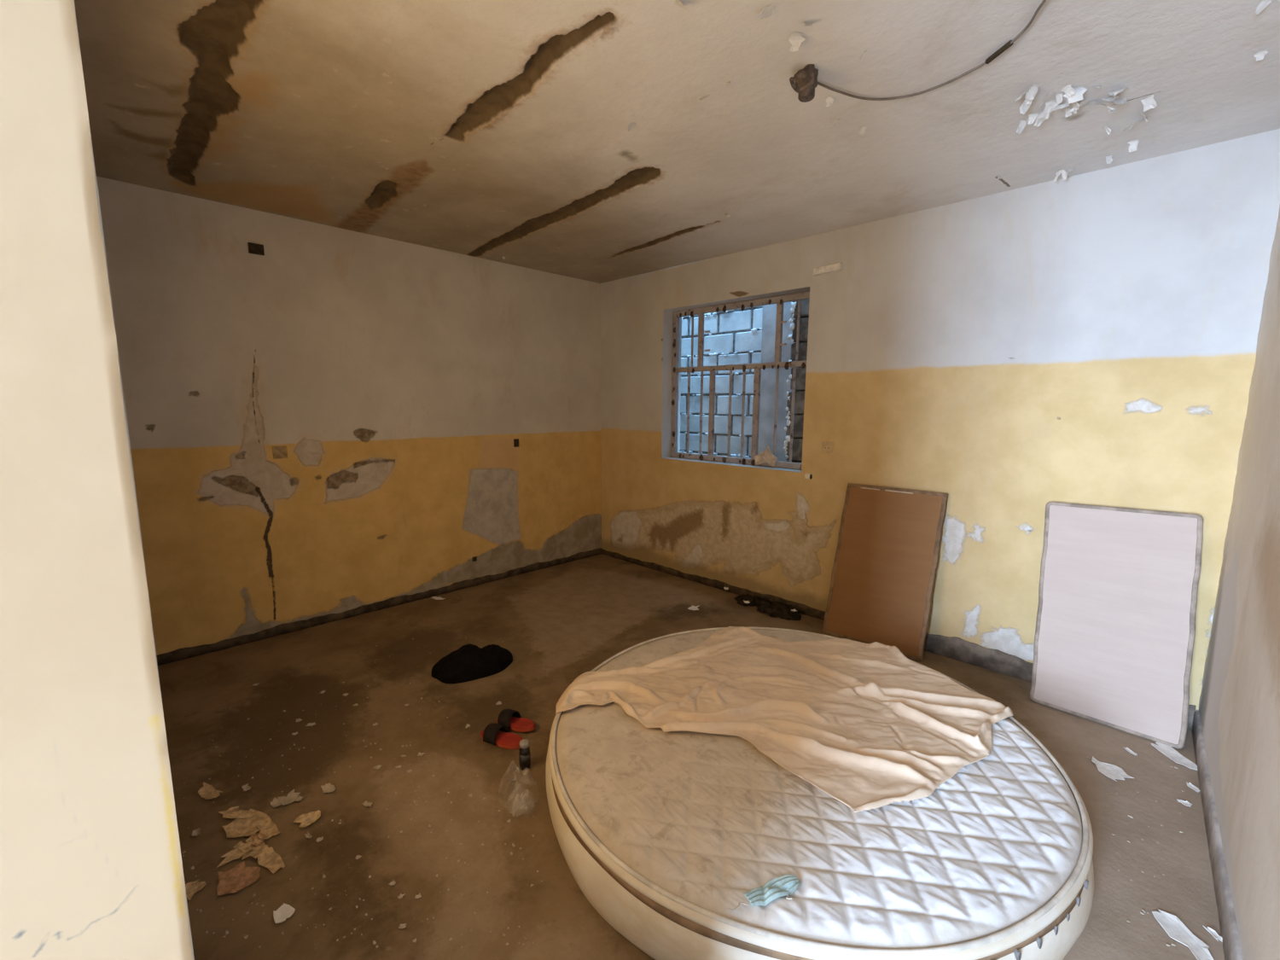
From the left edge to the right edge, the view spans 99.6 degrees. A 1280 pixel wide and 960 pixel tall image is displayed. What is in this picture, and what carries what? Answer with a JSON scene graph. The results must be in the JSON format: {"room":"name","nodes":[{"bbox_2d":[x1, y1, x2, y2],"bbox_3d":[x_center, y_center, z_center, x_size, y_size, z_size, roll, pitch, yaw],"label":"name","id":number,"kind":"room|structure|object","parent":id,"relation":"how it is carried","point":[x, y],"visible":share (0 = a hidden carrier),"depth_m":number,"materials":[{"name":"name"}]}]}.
{"room":"abandoned bedroom","nodes":[
{"label":"abandoned bedroom","id":0,"kind":"room"},
{"bbox_2d":[0,0,194,959],"bbox_3d":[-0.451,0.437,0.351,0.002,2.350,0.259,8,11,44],"label":"wall","id":1,"kind":"structure","parent":0,"point":[91,864],"depth_m":0.36,"materials":[{"name":"paint"}]},
{"bbox_2d":[96,176,601,655],"bbox_3d":[-1.864,-0.422,4.409,0.001,2.900,4.100,8,11,44],"label":"wall","id":2,"kind":"structure","parent":0,"point":[398,381],"depth_m":3.98,"materials":[{"name":"paint"}]},
{"bbox_2d":[247,242,264,255],"bbox_3d":[-2.529,-1.522,3.564,0.016,0.065,0.085,8,11,44],"label":"junction box","id":3,"kind":"object","parent":2,"relation":"attached to","point":[254,248],"visible":1,"depth_m":3.56,"materials":[{"name":"black plastic"}]},
{"bbox_2d":[272,446,287,459],"bbox_3d":[-2.513,-0.193,3.776,0.016,0.085,0.085,8,11,44],"label":"box","id":4,"kind":"object","parent":2,"relation":"attached to","point":[278,451],"visible":1,"depth_m":3.77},
{"bbox_2d":[156,547,602,665],"bbox_3d":[-1.783,0.967,4.682,0.018,0.074,3.855,8,11,44],"label":"baseboard","id":5,"kind":"structure","parent":2,"relation":"attached to","point":[183,653],"depth_m":4.19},
{"bbox_2d":[513,438,518,447],"bbox_3d":[-1.169,-0.351,5.121,0.016,0.075,0.050,8,11,44],"label":"wall switch","id":6,"kind":"object","parent":2,"relation":"attached to","point":[515,440],"visible":1,"depth_m":5.11,"materials":[{"name":"black plastic"}]},
{"bbox_2d":[74,0,1279,283],"bbox_3d":[-0.090,-1.607,2.569,4.860,0.099,4.275,8,11,44],"label":"ceiling","id":7,"kind":"structure","parent":0,"point":[595,141],"depth_m":2.27,"materials":[{"name":"paint"}]},
{"bbox_2d":[789,64,818,102],"bbox_3d":[0.602,-1.476,1.983,0.090,0.134,0.194,3,8,19],"label":"junction box","id":8,"kind":"object","parent":7,"relation":"hanging from","point":[805,79],"visible":0.99,"depth_m":2.00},
{"bbox_2d":[817,0,1046,100],"bbox_3d":[1.055,-1.507,1.935,0.758,0.017,0.399,8,11,44],"label":"cable","id":9,"kind":"object","parent":7,"relation":"attached to","point":[1007,45],"visible":0.94,"depth_m":2.04,"materials":[{"name":"black plastic"}]},
{"bbox_2d":[157,553,1224,959],"bbox_3d":[-0.222,1.272,2.858,4.860,0.001,4.310,8,11,44],"label":"floor","id":10,"kind":"structure","parent":0,"point":[559,623],"depth_m":2.40,"materials":[{"name":"concrete"}]},
{"bbox_2d":[185,878,205,900],"bbox_3d":[-1.521,1.397,1.849,0.090,0.013,0.060,8,11,44],"label":"flake","id":11,"kind":"object","parent":10,"relation":"on","point":[192,887],"visible":0.84,"depth_m":1.86,"materials":[{"name":"brown paint"}]},
{"bbox_2d":[192,827,201,836],"bbox_3d":[-1.712,1.362,2.087,0.049,0.013,0.030,8,11,44],"label":"flake","id":12,"kind":"object","parent":10,"relation":"on","point":[196,832],"visible":1,"depth_m":2.09,"materials":[{"name":"grey paint"}]},
{"bbox_2d":[197,781,222,799],"bbox_3d":[-1.847,1.330,2.308,0.151,0.013,0.058,4,9,25],"label":"flake","id":13,"kind":"object","parent":10,"relation":"on","point":[207,792],"visible":1,"depth_m":2.31,"materials":[{"name":"brown paint"}]},
{"bbox_2d":[216,840,255,867],"bbox_3d":[-1.492,1.376,2.002,0.086,0.013,0.130,8,11,44],"label":"flake","id":14,"kind":"object","parent":10,"relation":"on","point":[235,853],"visible":1,"depth_m":2.00,"materials":[{"name":"brown paint"}]},
{"bbox_2d":[218,806,255,819],"bbox_3d":[-1.631,1.348,2.193,0.157,0.013,0.064,1,8,6],"label":"flake","id":15,"kind":"object","parent":10,"relation":"on","point":[233,812],"visible":1,"depth_m":2.19,"materials":[{"name":"brown paint"}]},
{"bbox_2d":[216,861,260,895],"bbox_3d":[-1.408,1.391,1.896,0.141,0.013,0.125,8,11,44],"label":"flake","id":16,"kind":"object","parent":10,"relation":"on","point":[234,880],"visible":1,"depth_m":1.89,"materials":[{"name":"brown paint"}]},
{"bbox_2d":[241,783,250,791],"bbox_3d":[-1.698,1.328,2.333,0.051,0.013,0.029,8,11,44],"label":"flake","id":17,"kind":"object","parent":10,"relation":"on","point":[245,788],"visible":1,"depth_m":2.34,"materials":[{"name":"beige paint"}]},
{"bbox_2d":[221,808,276,837],"bbox_3d":[-1.543,1.357,2.133,0.173,0.013,0.153,8,11,44],"label":"flake","id":18,"kind":"object","parent":10,"relation":"on","point":[245,827],"visible":1,"depth_m":2.13,"materials":[{"name":"brown paint"}]},
{"bbox_2d":[237,835,267,860],"bbox_3d":[-1.445,1.374,2.019,0.133,0.013,0.082,8,11,44],"label":"flake","id":19,"kind":"object","parent":10,"relation":"on","point":[257,850],"visible":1,"depth_m":2.02,"materials":[{"name":"brown paint"}]},
{"bbox_2d":[250,832,266,845],"bbox_3d":[-1.454,1.368,2.058,0.087,0.013,0.052,8,11,44],"label":"flake","id":20,"kind":"object","parent":10,"relation":"on","point":[255,836],"visible":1,"depth_m":2.07,"materials":[{"name":"brown paint"}]},
{"bbox_2d":[256,820,280,839],"bbox_3d":[-1.449,1.362,2.103,0.117,0.013,0.064,8,11,44],"label":"flake","id":21,"kind":"object","parent":10,"relation":"on","point":[269,832],"visible":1,"depth_m":2.10,"materials":[{"name":"brown paint"}]},
{"bbox_2d":[257,846,285,873],"bbox_3d":[-1.346,1.382,1.965,0.164,0.013,0.066,8,11,44],"label":"flake","id":22,"kind":"object","parent":10,"relation":"on","point":[270,859],"visible":1,"depth_m":1.97,"materials":[{"name":"brown paint"}]},
{"bbox_2d":[270,797,286,807],"bbox_3d":[-1.504,1.342,2.243,0.069,0.013,0.047,1,8,8],"label":"flake","id":23,"kind":"object","parent":10,"relation":"on","point":[276,802],"visible":1,"depth_m":2.25,"materials":[{"name":"beige paint"}]},
{"bbox_2d":[273,903,295,923],"bbox_3d":[-1.160,1.411,1.763,0.074,0.013,0.057,8,11,44],"label":"flake","id":24,"kind":"object","parent":10,"relation":"on","point":[285,911],"visible":1,"depth_m":1.76,"materials":[{"name":"beige paint"}]},
{"bbox_2d":[277,789,300,805],"bbox_3d":[-1.471,1.338,2.276,0.083,0.012,0.078,8,11,44],"label":"flake","id":25,"kind":"object","parent":10,"relation":"on","point":[291,797],"visible":1,"depth_m":2.28,"materials":[{"name":"beige paint"}]},
{"bbox_2d":[295,795,303,801],"bbox_3d":[-1.431,1.338,2.269,0.032,0.013,0.029,3,8,19],"label":"flake","id":26,"kind":"object","parent":10,"relation":"on","point":[299,798],"visible":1,"depth_m":2.27,"materials":[{"name":"beige paint"}]},
{"bbox_2d":[293,810,320,827],"bbox_3d":[-1.326,1.354,2.165,0.083,0.013,0.090,5,9,29],"label":"flake","id":27,"kind":"object","parent":10,"relation":"on","point":[314,816],"visible":1,"depth_m":2.17,"materials":[{"name":"brown paint"}]},
{"bbox_2d":[304,832,312,838],"bbox_3d":[-1.273,1.367,2.074,0.038,0.013,0.017,5,9,30],"label":"flake","id":28,"kind":"object","parent":10,"relation":"on","point":[308,835],"visible":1,"depth_m":2.08,"materials":[{"name":"grey paint"}]},
{"bbox_2d":[305,722,315,726],"bbox_3d":[-1.703,1.266,2.798,0.035,0.006,0.044,8,11,44],"label":"chip","id":29,"kind":"object","parent":10,"relation":"on","point":[309,724],"visible":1,"depth_m":2.80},
{"bbox_2d":[316,836,323,842],"bbox_3d":[-1.222,1.372,2.064,0.024,0.006,0.022,-3,9,-26],"label":"chip","id":30,"kind":"object","parent":10,"relation":"on","point":[319,839],"visible":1,"depth_m":2.07,"materials":[{"name":"beige paint"}]},
{"bbox_2d":[320,782,335,792],"bbox_3d":[-1.344,1.330,2.333,0.078,0.013,0.046,8,11,44],"label":"flake","id":31,"kind":"object","parent":10,"relation":"on","point":[327,786],"visible":1,"depth_m":2.34,"materials":[{"name":"beige paint"}]},
{"bbox_2d":[362,800,372,806],"bbox_3d":[-1.128,1.344,2.242,0.045,0.013,0.025,4,9,25],"label":"flake","id":32,"kind":"object","parent":10,"relation":"on","point":[365,804],"visible":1,"depth_m":2.25,"materials":[{"name":"beige paint"}]},
{"bbox_2d":[373,764,382,768],"bbox_3d":[-1.202,1.314,2.477,0.029,0.006,0.028,2,8,11],"label":"chip","id":33,"kind":"object","parent":10,"relation":"on","point":[379,766],"visible":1,"depth_m":2.48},
{"bbox_2d":[388,880,395,885],"bbox_3d":[-0.860,1.401,1.877,0.022,0.006,0.019,5,9,29],"label":"chip","id":34,"kind":"object","parent":10,"relation":"on","point":[392,883],"visible":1,"depth_m":1.88,"materials":[{"name":"beige paint"}]},
{"bbox_2d":[398,923,407,929],"bbox_3d":[-0.757,1.423,1.725,0.026,0.006,0.017,-1,8,-9],"label":"chip","id":35,"kind":"object","parent":10,"relation":"on","point":[401,926],"visible":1,"depth_m":1.73,"materials":[{"name":"beige paint"}]},
{"bbox_2d":[414,892,421,898],"bbox_3d":[-0.750,1.409,1.829,0.020,0.006,0.020,-4,9,-28],"label":"chip","id":36,"kind":"object","parent":10,"relation":"on","point":[419,895],"visible":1,"depth_m":1.83,"materials":[{"name":"beige paint"}]},
{"bbox_2d":[430,596,445,599],"bbox_3d":[-1.728,1.008,4.619,0.142,0.007,0.061,6,10,33],"label":"chip","id":37,"kind":"object","parent":10,"relation":"on","point":[433,597],"visible":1,"depth_m":4.61,"materials":[{"name":"white paint"}]},
{"bbox_2d":[430,644,512,683],"bbox_3d":[-1.039,1.111,3.396,0.306,0.154,0.475,8,11,44],"label":"cloth bundle","id":38,"kind":"object","parent":10,"relation":"on","point":[469,662],"visible":1,"depth_m":3.30,"materials":[{"name":"black fabric"}]},
{"bbox_2d":[480,723,523,749],"bbox_3d":[-0.682,1.257,2.669,0.252,0.073,0.110,3,9,21],"label":"sandal","id":39,"kind":"object","parent":10,"relation":"on","point":[491,735],"visible":0.94,"depth_m":2.65,"materials":[{"name":"red plastic"}]},
{"bbox_2d":[496,709,535,732],"bbox_3d":[-0.641,1.236,2.787,0.228,0.081,0.105,3,9,21],"label":"sandal","id":40,"kind":"object","parent":10,"relation":"on","point":[506,718],"visible":0.91,"depth_m":2.77,"materials":[{"name":"red plastic"}]},
{"bbox_2d":[518,738,530,770],"bbox_3d":[-0.527,1.257,2.477,0.051,0.130,0.051,8,11,44],"label":"bottle","id":41,"kind":"object","parent":10,"relation":"on","point":[524,753],"visible":1,"depth_m":2.46,"materials":[{"name":"plastic"}]},
{"bbox_2d":[182,638,1184,948],"bbox_3d":[-0.407,1.315,2.520,5.556,0.009,2.141,3,8,17],"label":"crumbs","id":42,"kind":"object","parent":10,"relation":"on","point":[396,793],"visible":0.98,"depth_m":1.94,"materials":[{"name":"beige paint"}]},
{"bbox_2d":[687,605,699,610],"bbox_3d":[0.439,1.046,4.418,0.092,0.016,0.109,2,8,10],"label":"chip","id":43,"kind":"object","parent":10,"relation":"on","point":[692,608],"visible":1,"depth_m":4.43,"materials":[{"name":"white paint"}]},
{"bbox_2d":[733,594,801,620],"bbox_3d":[1.043,1.038,4.441,0.630,0.086,0.271,8,11,44],"label":"charred rubbish","id":44,"kind":"object","parent":10,"relation":"on","point":[776,609],"visible":0.97,"depth_m":4.36,"materials":[{"name":"black"}]},
{"bbox_2d":[545,626,1093,959],"bbox_3d":[0.670,1.198,2.449,2.139,0.264,2.153,6,10,33],"label":"mattress","id":45,"kind":"object","parent":10,"relation":"on","point":[662,833],"visible":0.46,"depth_m":1.74,"materials":[{"name":"white fabric"}]},
{"bbox_2d":[727,874,800,911],"bbox_3d":[0.360,1.188,1.550,0.244,0.025,0.074,-3,9,-21],"label":"face mask","id":46,"kind":"object","parent":45,"relation":"on","point":[784,885],"visible":1,"depth_m":1.56,"materials":[{"name":"fabric"}]},
{"bbox_2d":[555,626,1013,812],"bbox_3d":[0.685,1.050,2.600,1.933,0.127,1.500,-5,10,-33],"label":"sheet","id":47,"kind":"object","parent":45,"relation":"on","point":[869,726],"visible":1,"depth_m":2.49,"materials":[{"name":"beige fabric"}]},
{"bbox_2d":[1013,948,1021,959],"bbox_3d":[1.028,1.295,1.474,0.012,0.030,0.013,-3,9,-20],"label":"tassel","id":48,"kind":"object","parent":45,"relation":"attached to","point":[1017,952],"depth_m":1.47,"materials":[{"name":"grey fabric"}]},
{"bbox_2d":[1035,936,1042,948],"bbox_3d":[1.112,1.291,1.509,0.012,0.030,0.013,-3,9,-25],"label":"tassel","id":49,"kind":"object","parent":45,"relation":"attached to","point":[1038,939],"depth_m":1.51,"materials":[{"name":"grey fabric"}]},
{"bbox_2d":[1053,925,1058,936],"bbox_3d":[1.185,1.286,1.547,0.012,0.030,0.013,-4,9,-29],"label":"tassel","id":50,"kind":"object","parent":45,"relation":"attached to","point":[1056,928],"depth_m":1.54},
{"bbox_2d":[1076,896,1081,906],"bbox_3d":[1.316,1.267,1.629,0.020,0.028,0.013,-6,10,-38],"label":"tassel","id":51,"kind":"object","parent":45,"relation":"attached to","point":[1079,899],"depth_m":1.62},
{"bbox_2d":[1083,879,1088,889],"bbox_3d":[1.388,1.259,1.686,0.013,0.028,0.020,8,11,44],"label":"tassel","id":52,"kind":"object","parent":45,"relation":"attached to","point":[1085,885],"depth_m":1.68,"materials":[{"name":"grey fabric"}]},
{"bbox_2d":[822,482,948,661],"bbox_3d":[1.668,0.604,3.740,0.697,1.103,0.228,8,11,44],"label":"leaning board","id":53,"kind":"object","parent":10,"relation":"on","point":[884,569],"visible":0.89,"depth_m":3.71,"materials":[{"name":"brown wood"}]},
{"bbox_2d":[1091,756,1134,781],"bbox_3d":[2.159,1.332,2.499,0.124,0.007,0.164,-2,8,-13],"label":"chip","id":54,"kind":"object","parent":10,"relation":"on","point":[1112,771],"visible":1,"depth_m":2.48,"materials":[{"name":"white paint"}]},
{"bbox_2d":[1029,501,1203,749],"bbox_3d":[2.504,0.715,2.885,0.680,1.135,0.283,8,11,44],"label":"leaning board","id":55,"kind":"object","parent":10,"relation":"on","point":[1114,636],"visible":1,"depth_m":2.85,"materials":[{"name":"white wood"}]},
{"bbox_2d":[1124,747,1137,755],"bbox_3d":[2.378,1.316,2.620,0.023,0.007,0.062,0,8,-1],"label":"chip","id":56,"kind":"object","parent":10,"relation":"on","point":[1129,750],"visible":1,"depth_m":2.62,"materials":[{"name":"white paint"}]},
{"bbox_2d":[1151,741,1197,770],"bbox_3d":[2.562,1.321,2.592,0.086,0.007,0.224,1,8,5],"label":"chip","id":57,"kind":"object","parent":10,"relation":"on","point":[1168,751],"visible":0.95,"depth_m":2.60,"materials":[{"name":"white paint"}]},
{"bbox_2d":[1152,909,1213,959],"bbox_3d":[1.716,1.440,1.709,0.089,0.007,0.178,0,8,-2],"label":"chip","id":58,"kind":"object","parent":10,"relation":"on","point":[1174,928],"visible":1,"depth_m":1.71,"materials":[{"name":"white paint"}]},
{"bbox_2d":[1176,798,1192,806],"bbox_3d":[2.301,1.363,2.282,0.039,0.007,0.046,-1,8,-12],"label":"chip","id":59,"kind":"object","parent":10,"relation":"on","point":[1186,803],"visible":1,"depth_m":2.28,"materials":[{"name":"white paint"}]},
{"bbox_2d":[1186,781,1200,792],"bbox_3d":[2.431,1.351,2.377,0.032,0.007,0.070,0,8,0],"label":"chip","id":60,"kind":"object","parent":10,"relation":"on","point":[1191,786],"visible":0.98,"depth_m":2.38,"materials":[{"name":"white paint"}]},
{"bbox_2d":[1203,925,1222,942],"bbox_3d":[1.823,1.441,1.712,0.030,0.007,0.055,1,8,4],"label":"chip","id":61,"kind":"object","parent":10,"relation":"on","point":[1211,931],"visible":0.96,"depth_m":1.72,"materials":[{"name":"white paint"}]},
{"bbox_2d":[600,128,1279,710],"bbox_3d":[1.331,-0.389,4.320,4.676,2.900,0.270,8,11,44],"label":"wall","id":62,"kind":"structure","parent":0,"point":[1090,338],"depth_m":3.32,"materials":[{"name":"paint"}]},
{"bbox_2d":[670,290,809,469],"bbox_3d":[0.851,-0.836,4.770,1.477,1.407,0.081,8,11,44],"label":"window","id":63,"kind":"structure","parent":62,"relation":"in","point":[779,300],"depth_m":4.81,"materials":[{"name":"metal"},{"name":"paint"}]},
{"bbox_2d":[754,446,777,467],"bbox_3d":[1.068,-0.199,4.580,0.230,0.179,0.014,8,11,44],"label":"scrap","id":64,"kind":"object","parent":62,"relation":"on","point":[766,456],"visible":1,"depth_m":4.57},
{"bbox_2d":[804,473,812,479],"bbox_3d":[1.305,-0.029,4.191,0.052,0.040,0.025,8,11,44],"label":"wall switch","id":65,"kind":"object","parent":62,"relation":"attached to","point":[806,475],"visible":1,"depth_m":4.18,"materials":[{"name":"beige plastic"}]},
{"bbox_2d":[821,441,833,453],"bbox_3d":[1.409,-0.247,4.064,0.085,0.085,0.016,8,11,44],"label":"power socket","id":66,"kind":"object","parent":62,"relation":"attached to","point":[827,446],"visible":1,"depth_m":4.06,"materials":[{"name":"beige plastic"}]},
{"bbox_2d":[813,262,843,275],"bbox_3d":[1.361,-1.526,3.917,0.205,0.054,0.048,8,11,44],"label":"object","id":67,"kind":"object","parent":62,"relation":"attached to","point":[839,266],"visible":1,"depth_m":3.90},
{"bbox_2d":[601,549,1196,730],"bbox_3d":[1.216,0.985,4.414,4.645,0.152,0.017,8,11,44],"label":"baseboard","id":68,"kind":"structure","parent":62,"relation":"attached to","point":[955,648],"depth_m":3.59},
{"bbox_2d":[1198,204,1279,959],"bbox_3d":[1.446,0.072,1.056,0.006,2.900,4.250,8,11,42],"label":"wall","id":69,"kind":"structure","parent":0,"point":[1239,709],"depth_m":1.94,"materials":[{"name":"paint"}]},
{"bbox_2d":[1191,710,1242,959],"bbox_3d":[1.537,1.433,1.368,0.014,0.119,3.900,8,11,42],"label":"baseboard","id":70,"kind":"structure","parent":69,"relation":"attached to","point":[1229,930],"depth_m":1.93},
{"label":"outside","id":71,"kind":"structure","parent":0,"visible":0},
{"bbox_3d":[1.432,0.877,6.522,6.000,0.020,2.730,8,11,44],"label":"ground","id":72,"kind":"structure","parent":71,"visible":0},
{"bbox_2d":[679,305,803,458],"bbox_3d":[0.870,-2.382,5.885,5.204,6.604,0.300,8,11,44],"label":"wall","id":73,"kind":"structure","parent":72,"relation":"on","point":[730,331],"depth_m":5.83,"materials":[{"name":"concrete"}]},
{"bbox_2d":[680,310,762,458],"bbox_3d":[0.678,-0.950,6.052,2.229,2.195,0.029,8,11,44],"label":"mortar squeeze","id":74,"kind":"object","parent":73,"relation":"attached to","point":[713,313],"visible":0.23,"depth_m":5.85,"materials":[{"name":"grey concrete"}]},
{"bbox_2d":[757,301,802,461],"bbox_3d":[1.375,-2.255,5.020,0.362,6.600,0.230,8,11,44],"label":"pillar","id":75,"kind":"structure","parent":72,"relation":"on","point":[766,404],"depth_m":5.14,"materials":[{"name":"paint"}]},
{"bbox_2d":[785,298,809,462],"bbox_3d":[1.774,-2.131,4.516,0.868,6.500,0.400,8,11,44],"label":"pier","id":76,"kind":"structure","parent":72,"relation":"on","point":[800,372],"depth_m":4.78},
{"bbox_2d":[783,301,796,459],"bbox_3d":[1.337,-0.853,4.835,0.086,1.764,0.035,8,11,44],"label":"mortar squeeze","id":77,"kind":"object","parent":76,"relation":"attached to","point":[792,310],"visible":0.81,"depth_m":4.84,"materials":[{"name":"grey concrete"}]}
]}

